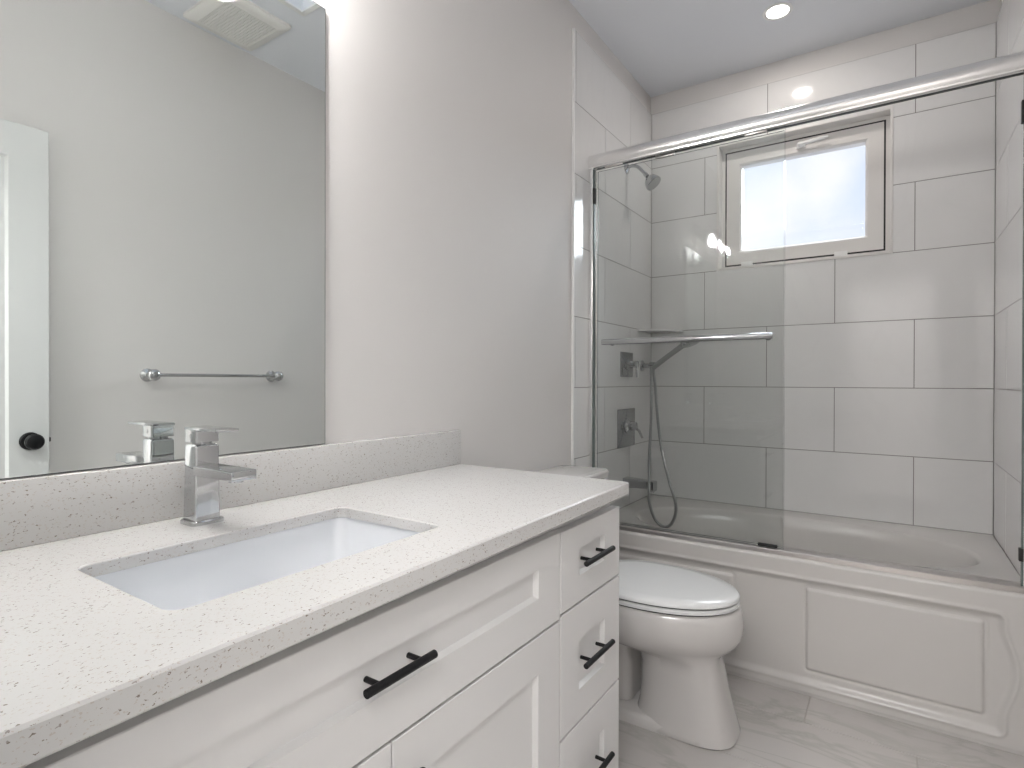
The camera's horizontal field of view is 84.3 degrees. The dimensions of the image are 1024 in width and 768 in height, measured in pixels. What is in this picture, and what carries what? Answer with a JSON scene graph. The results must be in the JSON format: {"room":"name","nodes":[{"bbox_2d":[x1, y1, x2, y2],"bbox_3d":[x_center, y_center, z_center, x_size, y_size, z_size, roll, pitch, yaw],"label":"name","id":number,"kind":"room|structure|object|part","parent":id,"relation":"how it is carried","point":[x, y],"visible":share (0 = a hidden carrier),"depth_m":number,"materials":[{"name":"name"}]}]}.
{"room":"bathroom","nodes":[
{"label":"bathroom","id":0,"kind":"room"},
{"bbox_2d":[3,0,651,508],"bbox_3d":[-0.074,-0.472,2.044,0.130,3.200,3.414,0,0,34],"label":"wall","id":1,"kind":"structure","parent":0,"point":[448,123],"depth_m":1.89,"materials":[{"name":"white paint"}]},
{"bbox_2d":[0,0,325,479],"bbox_3d":[-0.654,-0.377,1.073,0.010,1.050,0.714,0,0,34],"label":"mirror","id":2,"kind":"object","parent":1,"relation":"attached to","point":[162,162],"visible":1,"depth_m":1.05,"materials":[{"name":"grey mirror"}]},
{"bbox_2d":[0,430,460,551],"bbox_3d":[-0.536,0.202,1.238,0.025,0.106,1.315,0,0,34],"label":"backsplash","id":3,"kind":"structure","parent":1,"relation":"attached to","point":[34,510],"depth_m":1.06,"materials":[{"name":"stone"}]},
{"bbox_2d":[571,28,574,464],"bbox_3d":[0.262,-0.199,2.438,0.012,2.652,0.010,0,0,34],"label":"trim","id":4,"kind":"structure","parent":1,"relation":"attached to","point":[573,29],"depth_m":2.43,"materials":[{"name":"white"}]},
{"bbox_2d":[620,352,638,376],"bbox_3d":[0.617,-0.094,2.898,0.068,0.129,0.156,0,0,34],"label":"valve","id":5,"kind":"object","parent":1,"relation":"attached to","point":[627,363],"visible":1,"depth_m":2.88,"materials":[{"name":"silver metal"}]},
{"bbox_3d":[0.591,-0.095,2.915,0.006,0.127,0.156,0,0,34],"label":"plate","id":6,"kind":"part","parent":5,"relation":"part of","materials":[{"name":"silver metal"}]},
{"bbox_3d":[0.619,-0.096,2.897,0.063,0.060,0.060,0,0,34],"label":"knob","id":7,"kind":"part","parent":5,"relation":"part of","materials":[{"name":"silver metal"}]},
{"bbox_3d":[0.638,-0.068,2.884,0.012,0.077,0.016,0,0,34],"label":"lever","id":8,"kind":"part","parent":5,"relation":"part of","materials":[{"name":"silver metal"}]},
{"bbox_2d":[617,408,642,448],"bbox_3d":[0.618,0.231,2.896,0.076,0.196,0.223,0,0,34],"label":"mixer valve","id":9,"kind":"object","parent":1,"relation":"attached to","point":[626,424],"visible":1,"depth_m":2.89,"materials":[{"name":"silver metal"}]},
{"bbox_3d":[0.589,0.231,2.916,0.006,0.196,0.223,0,0,34],"label":"plate","id":10,"kind":"part","parent":9,"relation":"part of","materials":[{"name":"silver metal"}]},
{"bbox_3d":[0.617,0.221,2.905,0.053,0.080,0.080,0,0,34],"label":"knob","id":11,"kind":"part","parent":9,"relation":"part of","materials":[{"name":"silver metal"}]},
{"bbox_2d":[623,476,656,492],"bbox_3d":[0.650,0.517,2.872,0.158,0.062,0.068,0,0,34],"label":"tub spout","id":12,"kind":"object","parent":1,"relation":"attached to","point":[633,482],"visible":0.69,"depth_m":2.85,"materials":[{"name":"silver metal"}]},
{"bbox_2d":[624,164,660,190],"bbox_3d":[0.662,-1.053,2.859,0.179,0.166,0.084,0,0,34],"label":"shower head","id":13,"kind":"object","parent":1,"relation":"attached to","point":[652,181],"visible":0.91,"depth_m":2.84},
{"bbox_3d":[0.638,-1.076,2.875,0.120,0.085,0.024,0,0,34],"label":"arm","id":14,"kind":"part","parent":13,"relation":"part of","materials":[{"name":"silver metal"}]},
{"bbox_2d":[640,342,698,528],"bbox_3d":[0.766,0.234,2.902,0.315,0.942,0.328,0,0,34],"label":"shower","id":15,"kind":"object","parent":1,"relation":"attached to","point":[652,366],"visible":0.98,"depth_m":2.93,"materials":[{"name":"silver metal"}]},
{"bbox_2d":[587,51,1023,593],"bbox_3d":[0.978,-0.193,2.154,1.496,1.666,0.074,0,0,34],"label":"shower door frame","id":16,"kind":"object","parent":1,"relation":"attached to","point":[1011,65],"visible":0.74,"depth_m":2.02,"materials":[{"name":"silver metal"}]},
{"bbox_3d":[0.980,-0.992,2.150,1.495,0.069,0.074,0,0,34],"label":"header rail","id":17,"kind":"part","parent":16,"relation":"part of","materials":[{"name":"silver metal"}]},
{"bbox_2d":[594,128,785,548],"bbox_3d":[0.680,-0.179,2.303,0.776,1.596,0.068,0,0,34],"label":"shower door","id":18,"kind":"structure","parent":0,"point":[745,336],"depth_m":2.25,"materials":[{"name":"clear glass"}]},
{"bbox_2d":[597,130,784,546],"bbox_3d":[0.707,-0.179,2.347,0.767,1.596,0.014,0,0,34],"label":"shower door","id":19,"kind":"structure","parent":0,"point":[668,153],"depth_m":2.38,"materials":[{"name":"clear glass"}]},
{"bbox_2d":[569,0,988,96],"bbox_3d":[0.575,-1.653,1.534,1.525,0.060,3.056,0,0,34],"label":"ceiling","id":20,"kind":"structure","parent":0,"point":[666,46],"depth_m":2.59,"materials":[{"name":"white paint"}]},
{"bbox_2d":[762,2,792,20],"bbox_3d":[1.162,-1.624,2.473,0.122,0.006,0.122,0,0,34],"label":"recessed light","id":21,"kind":"object","parent":20,"relation":"in","point":[777,10],"visible":1,"depth_m":2.47,"materials":[{"name":"white"}]},
{"bbox_2d":[618,652,1023,767],"bbox_3d":[0.488,1.159,0.814,2.211,0.051,4.791,0,0,34],"label":"floor","id":22,"kind":"structure","parent":0,"point":[780,728],"depth_m":1.77,"materials":[{"name":"tile"}]},
{"bbox_2d":[22,503,618,767],"bbox_3d":[-0.306,0.711,1.081,0.585,0.841,1.302,0,0,34],"label":"vanity cabinet","id":23,"kind":"object","parent":22,"relation":"on","point":[509,658],"visible":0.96,"depth_m":0.90,"materials":[{"name":"white wood"}]},
{"bbox_2d":[0,430,628,767],"bbox_3d":[-0.296,0.220,1.077,0.604,0.139,1.315,0,0,34],"label":"countertop","id":24,"kind":"structure","parent":23,"relation":"on","point":[82,656],"depth_m":0.86,"materials":[{"name":"stone"}]},
{"bbox_2d":[180,425,255,526],"bbox_3d":[-0.525,0.168,1.010,0.164,0.176,0.060,0,0,34],"label":"faucet","id":25,"kind":"object","parent":24,"relation":"on","point":[203,470],"visible":1,"depth_m":1.02,"materials":[{"name":"silver metal"}]},
{"bbox_2d":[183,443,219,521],"bbox_3d":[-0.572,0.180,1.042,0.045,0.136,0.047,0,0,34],"label":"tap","id":26,"kind":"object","parent":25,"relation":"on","point":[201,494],"depth_m":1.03,"materials":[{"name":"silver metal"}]},
{"bbox_3d":[-0.571,0.252,1.042,0.054,0.008,0.060,0,0,34],"label":"plate","id":27,"kind":"part","parent":25,"relation":"part of","materials":[{"name":"silver metal"}]},
{"bbox_3d":[-0.545,0.094,1.024,0.109,0.027,0.044,0,0,34],"label":"lever","id":28,"kind":"part","parent":25,"relation":"part of","materials":[{"name":"silver metal"}]},
{"bbox_3d":[-0.509,0.158,1.000,0.126,0.017,0.045,0,0,34],"label":"spout","id":29,"kind":"part","parent":25,"relation":"part of","materials":[{"name":"silver metal"}]},
{"bbox_2d":[94,517,420,609],"bbox_3d":[-0.369,0.353,0.905,0.318,0.149,0.506,0,0,34],"label":"sink","id":30,"kind":"object","parent":24,"relation":"in","point":[192,579],"visible":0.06,"depth_m":0.99,"materials":[{"name":"white ceramic"}]},
{"bbox_3d":[-0.316,0.774,0.607,0.022,0.526,0.485,0,0,34],"label":"door","id":31,"kind":"part","parent":23,"relation":"part of","materials":[{"name":"white wood"}]},
{"bbox_3d":[-0.163,0.406,0.800,0.037,0.012,0.135,0,0,34],"label":"handle","id":32,"kind":"part","parent":23,"relation":"part of","materials":[{"name":"black metal"}]},
{"bbox_3d":[-0.043,0.773,1.013,0.022,0.526,0.487,0,0,34],"label":"door","id":33,"kind":"part","parent":23,"relation":"part of","materials":[{"name":"white wood"}]},
{"bbox_3d":[0.183,0.408,1.347,0.022,0.175,0.312,0,0,34],"label":"drawer","id":34,"kind":"part","parent":23,"relation":"part of","materials":[{"name":"white wood"}]},
{"bbox_3d":[0.183,0.634,1.348,0.022,0.267,0.312,0,0,34],"label":"drawer","id":35,"kind":"part","parent":23,"relation":"part of","materials":[{"name":"white wood"}]},
{"bbox_3d":[0.182,0.904,1.349,0.022,0.262,0.312,0,0,34],"label":"drawer","id":36,"kind":"part","parent":23,"relation":"part of","materials":[{"name":"white wood"}]},
{"bbox_3d":[0.197,0.637,1.338,0.037,0.012,0.150,0,0,34],"label":"handle","id":37,"kind":"part","parent":23,"relation":"part of","materials":[{"name":"black metal"}]},
{"bbox_3d":[0.198,0.406,1.337,0.037,0.012,0.150,0,0,34],"label":"handle","id":38,"kind":"part","parent":23,"relation":"part of","materials":[{"name":"black metal"}]},
{"bbox_3d":[0.197,0.915,1.340,0.037,0.012,0.150,0,0,34],"label":"handle","id":39,"kind":"part","parent":23,"relation":"part of","materials":[{"name":"black metal"}]},
{"bbox_2d":[536,465,743,750],"bbox_3d":[0.410,0.735,1.982,0.753,0.790,0.428,0,0,34],"label":"toilet","id":40,"kind":"object","parent":22,"relation":"on","point":[682,622],"visible":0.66,"depth_m":1.79,"materials":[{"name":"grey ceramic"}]},
{"bbox_3d":[0.188,0.355,2.130,0.217,0.032,0.428,0,0,34],"label":"tank lid","id":41,"kind":"part","parent":40,"relation":"part of","materials":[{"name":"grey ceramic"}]},
{"bbox_3d":[0.508,0.682,1.932,0.508,0.021,0.386,0,0,34],"label":"lid","id":42,"kind":"part","parent":40,"relation":"part of","materials":[{"name":"white plastic"}]},
{"bbox_3d":[0.508,0.704,1.932,0.508,0.014,0.386,0,0,34],"label":"seat","id":43,"kind":"part","parent":40,"relation":"part of","materials":[{"name":"white plastic"}]},
{"bbox_2d":[619,495,1023,755],"bbox_3d":[1.178,0.884,2.460,1.493,0.490,0.830,0,0,34],"label":"bathtub","id":44,"kind":"object","parent":22,"relation":"on","point":[944,657],"visible":0.69,"depth_m":2.00,"materials":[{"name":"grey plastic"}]},
{"bbox_2d":[650,0,1001,535],"bbox_3d":[1.464,-0.472,2.868,1.525,3.200,0.170,0,0,34],"label":"wall","id":45,"kind":"structure","parent":0,"point":[887,415],"depth_m":2.67,"materials":[{"name":"white tile"}]},
{"bbox_2d":[638,329,683,333],"bbox_3d":[0.813,-0.285,3.083,0.184,0.009,0.200,0,0,34],"label":"corner shelf","id":46,"kind":"object","parent":45,"relation":"attached to","point":[651,331],"visible":1,"depth_m":3.07,"materials":[{"name":"tile"}]},
{"bbox_2d":[716,106,893,270],"bbox_3d":[1.457,-0.929,2.858,0.780,0.670,0.154,0,0,34],"label":"window","id":47,"kind":"structure","parent":45,"relation":"in","point":[873,129],"depth_m":2.80,"materials":[{"name":"white plastic"}]},
{"bbox_3d":[1.485,-1.195,2.798,0.141,0.034,0.043,0,0,34],"label":"handle","id":48,"kind":"part","parent":47,"relation":"part of","materials":[{"name":"white"}]},
{"bbox_2d":[993,0,1023,575],"bbox_3d":[1.280,-0.465,1.135,0.138,3.200,3.414,0,0,34],"label":"wall","id":49,"kind":"structure","parent":0,"point":[1010,20],"depth_m":2.10,"materials":[{"name":"white tile"}]}
]}

